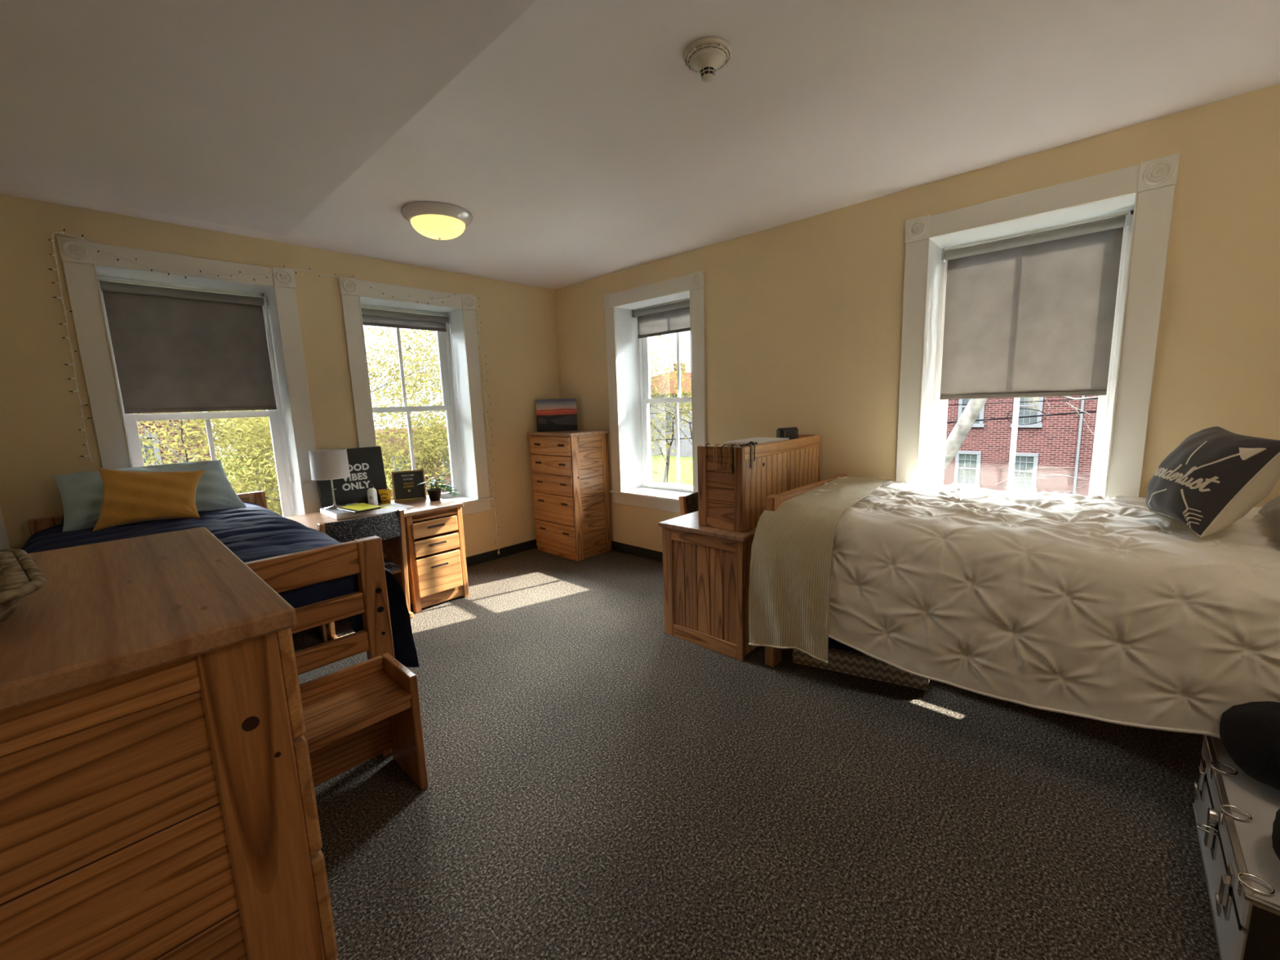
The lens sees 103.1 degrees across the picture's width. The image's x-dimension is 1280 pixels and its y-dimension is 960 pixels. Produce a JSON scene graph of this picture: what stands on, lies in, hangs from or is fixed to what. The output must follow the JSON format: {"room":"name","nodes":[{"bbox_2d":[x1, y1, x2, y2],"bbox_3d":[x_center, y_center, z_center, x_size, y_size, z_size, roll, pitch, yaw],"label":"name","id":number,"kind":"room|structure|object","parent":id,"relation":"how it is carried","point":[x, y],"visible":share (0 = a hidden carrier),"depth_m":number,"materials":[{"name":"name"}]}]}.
{"room":"dorm room","nodes":[
{"label":"dorm room","id":0,"kind":"room"},
{"bbox_2d":[0,0,537,235],"bbox_3d":[-0.612,-1.191,0.729,5.051,0.151,1.285,6,12,43],"label":"ceiling","id":1,"kind":"structure","parent":0,"point":[250,114],"depth_m":1.59,"materials":[{"name":"paint"}]},
{"bbox_2d":[0,194,560,557],"bbox_3d":[-2.159,-0.427,4.206,0.400,2.600,4.300,6,12,43],"label":"wall","id":2,"kind":"structure","parent":0,"point":[41,439],"depth_m":3.33,"materials":[{"name":"beige paint"}]},
{"bbox_2d":[56,235,321,517],"bbox_3d":[-2.886,-0.438,3.405,0.475,1.939,1.124,6,12,43],"label":"window","id":3,"kind":"structure","parent":2,"relation":"in","point":[117,434],"depth_m":3.23,"materials":[{"name":"white paint"}]},
{"bbox_2d":[97,278,292,484],"bbox_3d":[-2.913,-0.580,3.402,0.091,1.354,0.830,6,12,43],"label":"roller shade","id":4,"kind":"object","parent":3,"relation":"attached to","point":[175,348],"visible":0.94,"depth_m":3.35,"materials":[{"name":"grey fabric"}]},
{"bbox_2d":[47,228,499,554],"bbox_3d":[-2.251,-0.315,3.771,0.021,2.415,2.593,6,12,43],"label":"string lights","id":5,"kind":"object","parent":2,"relation":"attached to","point":[63,232],"visible":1,"depth_m":2.92,"materials":[{"name":"white plastic"}]},
{"bbox_2d":[337,275,493,515],"bbox_3d":[-1.957,-0.619,4.393,0.475,1.939,1.123,6,12,43],"label":"window","id":6,"kind":"structure","parent":2,"relation":"in","point":[470,480],"depth_m":4.52,"materials":[{"name":"white paint"}]},
{"bbox_2d":[360,306,463,464],"bbox_3d":[-1.984,-0.761,4.389,0.091,1.354,0.829,6,12,43],"label":"roller shade","id":7,"kind":"object","parent":6,"relation":"attached to","point":[376,317],"visible":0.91,"depth_m":4.35,"materials":[{"name":"grey fabric"}]},
{"bbox_2d":[466,538,537,567],"bbox_3d":[-2.054,0.845,4.167,0.006,0.092,3.750,6,12,43],"label":"baseboard","id":8,"kind":"structure","parent":2,"relation":"attached to","point":[476,559],"depth_m":4.91,"materials":[{"name":"black plastic"}]},
{"bbox_2d":[0,0,1279,289],"bbox_3d":[-0.043,-1.556,2.007,6.300,0.150,4.300,6,12,43],"label":"ceiling","id":9,"kind":"structure","parent":0,"point":[581,144],"depth_m":2.10,"materials":[{"name":"paint"}]},
{"bbox_2d":[400,200,472,239],"bbox_3d":[-1.216,-1.528,3.068,0.404,0.145,0.404,6,12,43],"label":"ceiling light","id":10,"kind":"object","parent":9,"relation":"attached to","point":[438,220],"visible":1,"depth_m":2.96,"materials":[{"name":"yellow glass"}]},
{"bbox_2d":[683,36,731,83],"bbox_3d":[0.231,-1.406,1.729,0.162,0.083,0.162,6,12,43],"label":"smoke detector","id":11,"kind":"object","parent":9,"relation":"attached to","point":[705,55],"visible":1,"depth_m":1.70,"materials":[{"name":"beige plastic"}]},
{"bbox_2d":[292,547,1220,959],"bbox_3d":[0.049,1.161,2.419,6.300,0.150,4.300,6,12,43],"label":"floor","id":12,"kind":"structure","parent":0,"point":[605,784],"depth_m":1.79,"materials":[{"name":"grey carpet"}]},
{"bbox_2d":[0,526,338,959],"bbox_3d":[-0.937,0.758,0.889,0.814,1.170,0.517,6,12,43],"label":"chest","id":13,"kind":"object","parent":12,"relation":"on","point":[157,798],"visible":1,"depth_m":0.66,"materials":[{"name":"brown wood"}]},
{"bbox_2d":[0,549,46,622],"bbox_3d":[-0.986,0.172,0.649,0.380,0.063,0.286,4,11,36],"label":"basket","id":14,"kind":"object","parent":13,"relation":"on","point":[20,576],"visible":1,"depth_m":0.68,"materials":[{"name":"brown wicker"}]},
{"bbox_2d":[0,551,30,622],"bbox_3d":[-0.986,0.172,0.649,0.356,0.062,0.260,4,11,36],"label":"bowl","id":15,"kind":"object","parent":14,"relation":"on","point":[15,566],"depth_m":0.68,"materials":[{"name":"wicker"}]},
{"bbox_2d":[27,490,395,756],"bbox_3d":[-2.138,0.681,2.451,2.075,0.934,1.032,6,12,43],"label":"frame","id":16,"kind":"object","parent":12,"relation":"on","point":[363,557],"visible":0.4,"depth_m":1.98,"materials":[{"name":"brown wood"}]},
{"bbox_3d":[-2.162,0.436,2.427,1.915,0.181,0.920,6,12,43],"label":"mattress","id":17,"kind":"object","parent":16,"relation":"on","visible":0},
{"bbox_2d":[20,502,419,667],"bbox_3d":[-2.116,0.558,2.469,1.964,0.636,1.199,6,12,43],"label":"comforter","id":18,"kind":"object","parent":17,"relation":"on","point":[253,532],"visible":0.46,"depth_m":2.34,"materials":[{"name":"blue fabric"}]},
{"bbox_2d":[59,514,63,527],"bbox_3d":[-2.946,0.078,2.905,0.120,0.285,0.540,6,12,43],"label":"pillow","id":19,"kind":"object","parent":18,"relation":"on","point":[62,521],"visible":0.02,"depth_m":2.72,"materials":[{"name":"fabric"}]},
{"bbox_2d":[92,467,204,531],"bbox_3d":[-2.643,0.072,2.747,0.470,0.313,0.195,-9,11,-40],"label":"cushion","id":20,"kind":"object","parent":18,"relation":"on","point":[129,497],"visible":1,"depth_m":2.69,"materials":[{"name":"yellow fabric"}]},
{"bbox_2d":[53,459,246,531],"bbox_3d":[-2.778,0.072,2.926,0.279,0.315,0.770,6,12,43],"label":"pillow","id":21,"kind":"object","parent":18,"relation":"on","point":[81,493],"visible":0.52,"depth_m":2.75,"materials":[{"name":"fabric"}]},
{"bbox_2d":[299,653,428,790],"bbox_3d":[-1.121,0.982,1.802,0.274,0.466,0.590,6,12,43],"label":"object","id":22,"kind":"object","parent":12,"relation":"on","point":[354,714],"visible":0.54,"depth_m":1.92,"materials":[{"name":"brown wood"}]},
{"bbox_2d":[302,672,411,744],"bbox_3d":[-1.118,0.827,1.770,0.250,0.018,0.534,6,12,43],"label":"stool seat","id":23,"kind":"object","parent":22,"relation":"attached to","point":[331,713],"depth_m":1.83,"materials":[{"name":"brown wood"}]},
{"bbox_2d":[315,508,413,639],"bbox_3d":[-1.925,0.599,3.464,0.517,0.780,0.514,6,12,43],"label":"desk chair","id":24,"kind":"object","parent":12,"relation":"on","point":[390,525],"visible":0.44,"depth_m":3.31,"materials":[{"name":"black fabric"}]},
{"bbox_2d":[285,495,469,642],"bbox_3d":[-1.885,0.581,3.725,0.640,0.735,1.008,6,12,43],"label":"writing desk","id":25,"kind":"object","parent":12,"relation":"on","point":[437,566],"visible":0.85,"depth_m":3.71,"materials":[{"name":"laminate"}]},
{"bbox_2d":[320,502,376,519],"bbox_3d":[-2.054,0.217,3.569,0.365,0.040,0.247,6,12,43],"label":"storage box","id":26,"kind":"object","parent":25,"relation":"on","point":[337,514],"visible":0.64,"depth_m":3.45,"materials":[{"name":"white plastic"}]},
{"bbox_2d":[308,448,350,509],"bbox_3d":[-2.166,-0.007,3.564,0.237,0.411,0.237,6,12,43],"label":"table lamp","id":27,"kind":"object","parent":26,"relation":"on","point":[331,464],"visible":1,"depth_m":3.46,"materials":[{"name":"white fabric"}]},
{"bbox_2d":[336,502,382,513],"bbox_3d":[-1.949,0.193,3.525,0.280,0.012,0.185,4,11,36],"label":"folder","id":28,"kind":"object","parent":26,"relation":"on","point":[362,507],"visible":1,"depth_m":3.50,"materials":[{"name":"yellow plastic"}]},
{"bbox_2d":[316,446,386,507],"bbox_3d":[-2.181,-0.019,3.851,0.086,0.437,0.464,6,12,43],"label":"canvas","id":29,"kind":"object","parent":25,"relation":"on","point":[366,464],"visible":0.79,"depth_m":3.86,"materials":[{"name":"black fabric"}]},
{"bbox_2d":[367,483,377,505],"bbox_3d":[-2.026,0.108,3.842,0.066,0.173,0.066,6,12,43],"label":"water bottle","id":30,"kind":"object","parent":25,"relation":"on","point":[372,498],"visible":0.84,"depth_m":3.82,"materials":[{"name":"white plastic"}]},
{"bbox_2d":[378,485,391,503],"bbox_3d":[-1.972,0.115,3.931,0.092,0.129,0.092,6,12,43],"label":"cup","id":31,"kind":"object","parent":25,"relation":"on","point":[384,494],"visible":1,"depth_m":3.90,"materials":[{"name":"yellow plastic"}]},
{"bbox_2d":[373,502,414,515],"bbox_3d":[-1.824,0.203,3.732,0.284,0.004,0.366,-7,10,-32],"label":"papers","id":32,"kind":"object","parent":25,"relation":"on","point":[393,507],"visible":0.76,"depth_m":3.70,"materials":[{"name":"white paper"}]},
{"bbox_2d":[391,469,426,501],"bbox_3d":[-1.832,0.042,4.032,0.236,0.234,0.042,-6,9,-23],"label":"letter board","id":33,"kind":"object","parent":25,"relation":"on","point":[405,487],"visible":1,"depth_m":4.03,"materials":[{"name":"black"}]},
{"bbox_2d":[417,475,459,501],"bbox_3d":[-1.588,0.064,4.013,0.313,0.179,0.229,-5,9,-21],"label":"potted plant","id":34,"kind":"object","parent":25,"relation":"on","point":[434,494],"visible":1,"depth_m":3.97,"materials":[{"name":"green plant"}]},
{"bbox_2d":[527,429,612,561],"bbox_3d":[-0.680,0.117,4.993,0.664,1.190,0.477,6,12,43],"label":"chest","id":35,"kind":"object","parent":12,"relation":"on","point":[570,468],"visible":1,"depth_m":4.79,"materials":[{"name":"brown wood"}]},
{"bbox_2d":[535,398,577,431],"bbox_3d":[-0.823,-0.642,5.024,0.395,0.316,0.067,-3,9,-5],"label":"picture","id":36,"kind":"object","parent":35,"relation":"on","point":[552,415],"visible":0.94,"depth_m":5.01,"materials":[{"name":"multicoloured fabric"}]},
{"bbox_2d":[678,492,697,515],"bbox_3d":[0.627,0.483,3.662,0.517,0.780,0.514,6,12,43],"label":"desk chair","id":37,"kind":"object","parent":12,"relation":"on","point":[688,504],"visible":0.11,"depth_m":3.61,"materials":[{"name":"brown wood"}]},
{"bbox_2d":[657,511,757,661],"bbox_3d":[0.711,0.562,3.335,0.596,0.715,1.096,6,12,43],"label":"desk","id":38,"kind":"object","parent":12,"relation":"on","point":[706,569],"visible":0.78,"depth_m":2.92,"materials":[{"name":"wood"}]},
{"bbox_2d":[697,434,821,532],"bbox_3d":[0.784,-0.020,3.211,0.300,0.466,0.999,6,12,43],"label":"hutch","id":39,"kind":"object","parent":38,"relation":"on","point":[736,504],"visible":0.8,"depth_m":2.90,"materials":[{"name":"brown wood"}]},
{"bbox_2d":[715,444,716,470],"bbox_3d":[0.434,-0.133,2.865,0.014,0.143,0.085,1,9,18],"label":"hanging cord","id":40,"kind":"object","parent":39,"relation":"hanging from","point":[715,444],"visible":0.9,"depth_m":2.83,"materials":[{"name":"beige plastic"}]},
{"bbox_2d":[712,444,719,463],"bbox_3d":[0.438,-0.149,2.861,0.020,0.110,0.079,5,11,38],"label":"cord","id":41,"kind":"object","parent":39,"relation":"hanging from","point":[717,444],"visible":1,"depth_m":2.83,"materials":[{"name":"brown fabric"}]},
{"bbox_2d":[720,444,728,467],"bbox_3d":[0.476,-0.135,2.828,0.020,0.129,0.079,5,11,38],"label":"hanging cord","id":42,"kind":"object","parent":39,"relation":"hanging from","point":[725,444],"visible":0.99,"depth_m":2.80,"materials":[{"name":"brown fabric"}]},
{"bbox_2d":[726,444,731,475],"bbox_3d":[0.505,-0.115,2.805,0.020,0.165,0.079,5,11,38],"label":"cord","id":43,"kind":"object","parent":39,"relation":"hanging from","point":[730,445],"visible":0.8,"depth_m":2.78,"materials":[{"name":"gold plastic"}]},
{"bbox_2d":[727,444,731,471],"bbox_3d":[0.496,-0.124,2.806,0.016,0.152,0.088,1,9,18],"label":"hanging cord","id":44,"kind":"object","parent":39,"relation":"hanging from","point":[728,444],"visible":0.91,"depth_m":2.77,"materials":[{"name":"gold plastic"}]},
{"bbox_2d":[731,444,736,472],"bbox_3d":[0.514,-0.122,2.790,0.016,0.152,0.088,1,9,18],"label":"cord","id":45,"kind":"object","parent":39,"relation":"hanging from","point":[732,445],"visible":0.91,"depth_m":2.75,"materials":[{"name":"black plastic"}]},
{"bbox_2d":[730,444,737,480],"bbox_3d":[0.522,-0.097,2.792,0.020,0.197,0.079,5,11,38],"label":"hanging cord","id":46,"kind":"object","parent":39,"relation":"hanging from","point":[736,444],"visible":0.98,"depth_m":2.77,"materials":[{"name":"brown fabric"}]},
{"bbox_2d":[733,444,739,466],"bbox_3d":[0.538,-0.133,2.770,0.020,0.120,0.079,5,11,38],"label":"cord","id":47,"kind":"object","parent":39,"relation":"hanging from","point":[737,445],"visible":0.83,"depth_m":2.74,"materials":[{"name":"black fabric"}]},
{"bbox_2d":[739,441,757,446],"bbox_3d":[0.602,-0.199,2.803,0.034,0.022,0.180,6,12,43],"label":"braided cord","id":48,"kind":"object","parent":39,"relation":"on","point":[749,442],"visible":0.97,"depth_m":2.80,"materials":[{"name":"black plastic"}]},
{"bbox_2d":[746,444,751,468],"bbox_3d":[0.592,-0.130,2.792,0.012,0.130,0.054,-9,11,-39],"label":"hanging cord","id":49,"kind":"object","parent":39,"relation":"hanging from","point":[746,445],"visible":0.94,"depth_m":2.77,"materials":[{"name":"black fabric"}]},
{"bbox_2d":[748,444,753,469],"bbox_3d":[0.603,-0.130,2.804,0.012,0.136,0.054,-9,11,-39],"label":"hanging cord","id":50,"kind":"object","parent":39,"relation":"hanging from","point":[748,444],"visible":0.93,"depth_m":2.79,"materials":[{"name":"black fabric"}]},
{"bbox_2d":[724,437,789,447],"bbox_3d":[0.720,-0.228,3.113,0.230,0.036,0.380,6,12,43],"label":"paper stack","id":51,"kind":"object","parent":39,"relation":"on","point":[759,440],"visible":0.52,"depth_m":3.05,"materials":[{"name":"white paper"}]},
{"bbox_2d":[776,426,798,439],"bbox_3d":[0.963,-0.295,3.314,0.155,0.092,0.064,-6,10,-27],"label":"speaker","id":52,"kind":"object","parent":39,"relation":"on","point":[791,433],"visible":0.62,"depth_m":3.28},
{"bbox_2d":[783,429,797,439],"bbox_3d":[0.976,-0.292,3.287,0.120,0.062,0.004,-6,10,-26],"label":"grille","id":53,"kind":"object","parent":52,"relation":"attached to","point":[789,433],"depth_m":3.29,"materials":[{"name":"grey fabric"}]},
{"bbox_2d":[764,473,847,666],"bbox_3d":[1.764,0.566,2.347,2.100,0.934,0.967,6,12,43],"label":"frame","id":54,"kind":"object","parent":12,"relation":"on","point":[772,655],"visible":0.1,"depth_m":2.75,"materials":[{"name":"brown wood"}]},
{"bbox_3d":[1.755,0.321,2.308,1.960,0.181,0.850,6,12,43],"label":"mattress","id":55,"kind":"object","parent":54,"relation":"on","visible":0},
{"bbox_2d":[813,476,1279,738],"bbox_3d":[1.726,0.444,2.306,2.001,0.683,1.083,6,12,43],"label":"comforter","id":56,"kind":"object","parent":55,"relation":"on","point":[1115,611],"visible":0.83,"depth_m":1.88,"materials":[{"name":"beige fabric"}]},
{"bbox_2d":[748,476,891,663],"bbox_3d":[1.073,0.434,2.888,0.447,0.788,1.078,6,12,43],"label":"throw blanket","id":57,"kind":"object","parent":56,"relation":"on","point":[792,548],"visible":0.98,"depth_m":2.53,"materials":[{"name":"beige fabric"}]},
{"bbox_2d":[1145,425,1279,537],"bbox_3d":[2.101,-0.009,1.875,0.288,0.363,0.451,4,10,34],"label":"cushion","id":58,"kind":"object","parent":56,"relation":"on","point":[1215,476],"visible":1,"depth_m":1.75,"materials":[{"name":"grey fabric"}]},
{"bbox_2d":[1257,495,1279,533],"bbox_3d":[2.310,0.114,1.658,0.290,0.244,0.690,6,12,43],"label":"pillow","id":59,"kind":"object","parent":56,"relation":"on","point":[1270,511],"visible":1,"depth_m":1.85,"materials":[{"name":"beige fabric"}]},
{"bbox_2d":[792,647,929,690],"bbox_3d":[1.203,0.938,2.762,0.665,0.110,0.342,3,10,28],"label":"storage bin","id":60,"kind":"object","parent":12,"relation":"on","point":[859,664],"visible":0.33,"depth_m":2.61,"materials":[{"name":"grey fabric"}]},
{"bbox_2d":[828,637,865,654],"bbox_3d":[1.107,0.848,2.806,0.380,0.060,0.280,3,10,28],"label":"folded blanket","id":61,"kind":"object","parent":60,"relation":"on","point":[833,643],"visible":0.05,"depth_m":2.68,"materials":[{"name":"black fabric"}]},
{"bbox_2d":[1192,734,1279,959],"bbox_3d":[1.786,1.042,1.316,0.482,0.300,0.777,6,12,43],"label":"footlocker","id":62,"kind":"object","parent":12,"relation":"on","point":[1234,812],"visible":1,"depth_m":1.32,"materials":[{"name":"grey metal"}]},
{"bbox_2d":[1219,701,1279,791],"bbox_3d":[1.894,0.766,1.426,0.352,0.233,0.342,6,12,43],"label":"cushion","id":63,"kind":"object","parent":62,"relation":"on","point":[1250,732],"visible":0.95,"depth_m":1.44,"materials":[{"name":"black fabric"}]},
{"bbox_2d":[1271,808,1279,859],"bbox_3d":[1.598,0.853,1.122,0.252,0.171,0.302,6,12,43],"label":"cushion","id":64,"kind":"object","parent":62,"relation":"on","point":[1276,824],"visible":1,"depth_m":1.20,"materials":[{"name":"black fabric"}]},
{"bbox_2d":[554,83,1279,552],"bbox_3d":[1.474,-0.440,3.486,5.900,2.600,0.400,6,12,43],"label":"wall","id":65,"kind":"structure","parent":0,"point":[803,317],"depth_m":3.08,"materials":[{"name":"beige paint"}]},
{"bbox_2d":[611,540,662,562],"bbox_3d":[1.326,0.820,3.575,5.744,0.092,0.006,6,12,43],"label":"baseboard","id":66,"kind":"structure","parent":65,"relation":"attached to","point":[620,547],"depth_m":4.81,"materials":[{"name":"black plastic"}]},
{"bbox_2d":[603,270,706,512],"bbox_3d":[0.253,-0.721,4.573,1.148,1.939,0.475,6,12,43],"label":"window","id":67,"kind":"structure","parent":65,"relation":"in","point":[628,356],"depth_m":4.71,"materials":[{"name":"white paint"}]},
{"bbox_2d":[631,297,691,338],"bbox_3d":[0.269,-0.879,4.568,0.856,1.382,0.091,6,12,43],"label":"roller shade","id":68,"kind":"object","parent":67,"relation":"attached to","point":[673,317],"visible":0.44,"depth_m":4.56,"materials":[{"name":"grey fabric"}]},
{"bbox_2d":[895,152,1180,498],"bbox_3d":[2.111,-0.525,2.861,1.129,1.939,0.475,6,12,43],"label":"window","id":69,"kind":"structure","parent":65,"relation":"in","point":[1147,188],"depth_m":2.60,"materials":[{"name":"white paint"}]},
{"bbox_2d":[939,209,1130,487],"bbox_3d":[2.114,-0.668,2.842,0.806,1.360,0.091,6,12,43],"label":"roller shade","id":70,"kind":"object","parent":69,"relation":"attached to","point":[1031,313],"visible":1,"depth_m":2.79,"materials":[{"name":"grey fabric"}]},
{"bbox_3d":[-1.260,0.093,0.580,5.900,2.600,0.150,6,12,43],"label":"wall","id":71,"kind":"structure","parent":0,"visible":0},
{"bbox_2d":[0,506,9,549],"bbox_3d":[-2.985,0.148,2.333,0.490,2.080,0.022,6,12,43],"label":"trim","id":72,"kind":"structure","parent":71,"relation":"attached to","point":[4,544],"depth_m":2.45,"materials":[{"name":"wood"}]},
{"label":"outside","id":73,"kind":"structure","parent":0,"visible":0},
{"bbox_2d":[651,410,1097,440],"bbox_3d":[8.637,-1.785,12.846,27.857,2.412,0.037,6,12,43],"label":"utility wire","id":74,"kind":"object","parent":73,"point":[1091,411],"visible":0.19,"depth_m":12.26,"materials":[{"name":"black"}]},
{"bbox_2d":[1006,408,1046,425],"bbox_3d":[9.293,-1.523,12.221,0.768,0.396,0.017,6,12,43],"label":"cable loop","id":75,"kind":"object","parent":74,"relation":"attached to","point":[1020,408],"visible":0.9,"depth_m":12.19,"materials":[{"name":"black rubber"}]},
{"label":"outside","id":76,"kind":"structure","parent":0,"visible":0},
{"bbox_2d":[649,398,1097,413],"bbox_3d":[8.616,-2.177,12.794,27.912,0.771,0.019,6,12,43],"label":"utility wire","id":77,"kind":"object","parent":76,"point":[1091,398],"visible":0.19,"depth_m":12.28,"materials":[{"name":"black"}]},
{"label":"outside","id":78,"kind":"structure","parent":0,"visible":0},
{"bbox_2d":[217,454,693,515],"bbox_3d":[-1.444,1.739,27.136,150.000,0.200,150.000,6,12,43],"label":"ground","id":79,"kind":"structure","parent":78,"point":[686,472],"depth_m":42.87,"materials":[{"name":"green plant"}]},
{"bbox_2d":[137,411,211,466],"bbox_3d":[-21.232,-0.887,17.500,9.600,9.200,8.900,6,12,43],"label":"tree","id":80,"kind":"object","parent":79,"relation":"on","point":[156,451],"visible":0.06,"depth_m":16.65,"materials":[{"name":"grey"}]},
{"bbox_2d":[137,412,278,490],"bbox_3d":[-11.496,0.365,12.818,8.473,7.534,7.434,6,12,43],"label":"street tree","id":81,"kind":"object","parent":79,"relation":"on","point":[153,424],"visible":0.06,"depth_m":11.18,"materials":[{"name":"green plant"}]},
{"bbox_2d":[212,409,282,515],"bbox_3d":[-15.149,-1.119,21.398,9.912,9.029,6.963,4,10,33],"label":"street tree","id":82,"kind":"object","parent":79,"relation":"on","point":[252,410],"visible":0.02,"depth_m":19.56,"materials":[{"name":"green plant"}]},
{"bbox_2d":[137,409,427,515],"bbox_3d":[-8.701,0.488,12.898,6.710,7.049,9.885,-10,12,-44],"label":"street tree","id":83,"kind":"object","parent":79,"relation":"on","point":[255,436],"visible":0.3,"depth_m":10.60,"materials":[{"name":"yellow plant"}]},
{"bbox_2d":[134,324,671,515],"bbox_3d":[-7.821,-4.012,10.760,14.355,16.834,21.457,-10,12,-42],"label":"street tree","id":84,"kind":"object","parent":79,"relation":"on","point":[162,442],"visible":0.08,"depth_m":14.16,"materials":[{"name":"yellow plant"}]},
{"bbox_2d":[374,426,451,500],"bbox_3d":[-15.394,-1.237,34.523,7.100,4.400,7.500,6,12,43],"label":"tree","id":85,"kind":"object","parent":79,"relation":"on","point":[381,431],"visible":0.16,"depth_m":31.17,"materials":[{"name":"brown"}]},
{"bbox_2d":[223,326,690,515],"bbox_3d":[-5.143,-2.458,18.075,12.870,12.744,16.153,-3,9,-8],"label":"street tree","id":86,"kind":"object","parent":79,"relation":"on","point":[426,401],"visible":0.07,"depth_m":15.22,"materials":[{"name":"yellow plant"}]},
{"bbox_2d":[648,342,692,483],"bbox_3d":[0.047,-3.598,28.849,10.265,9.771,7.012,2,10,25],"label":"street tree","id":87,"kind":"object","parent":79,"relation":"on","point":[667,460],"visible":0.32,"depth_m":29.12,"materials":[{"name":"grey plant"}]},
{"bbox_2d":[648,363,693,457],"bbox_3d":[4.835,-8.798,60.856,16.800,10.100,14.800,6,12,43],"label":"roofed building","id":88,"kind":"structure","parent":79,"relation":"on","point":[684,445],"depth_m":53.51,"materials":[{"name":"grey"}]},
{"bbox_2d":[648,331,693,484],"bbox_3d":[2.253,-2.618,15.101,11.525,11.860,14.184,-2,9,-3],"label":"street tree","id":89,"kind":"object","parent":79,"relation":"on","point":[661,392],"visible":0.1,"depth_m":14.69,"materials":[{"name":"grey plant"}]},
{"bbox_2d":[943,395,1097,495],"bbox_3d":[21.836,-3.659,22.174,22.000,10.400,12.105,6,12,43],"label":"brick building","id":90,"kind":"structure","parent":79,"relation":"on","point":[1060,441],"depth_m":20.25,"materials":[{"name":"red brick"}]},
{"bbox_2d":[944,395,1097,493],"bbox_3d":[6.409,0.375,9.880,0.744,7.289,5.275,-10,12,-44],"label":"street tree","id":91,"kind":"object","parent":79,"relation":"on","point":[957,437],"visible":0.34,"depth_m":9.61,"materials":[{"name":"grey plant"}]},
{"bbox_3d":[-29.550,6.778,-0.559,7.000,0.020,70.500,6,12,43],"label":"road","id":92,"kind":"object","parent":79,"relation":"on","visible":0},
{"bbox_2d":[371,390,451,500],"bbox_3d":[-7.528,-0.318,19.600,7.470,6.562,7.578,-5,9,-20],"label":"street tree","id":93,"kind":"object","parent":92,"relation":"on","point":[428,451],"visible":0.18,"depth_m":17.62,"materials":[{"name":"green plant"}]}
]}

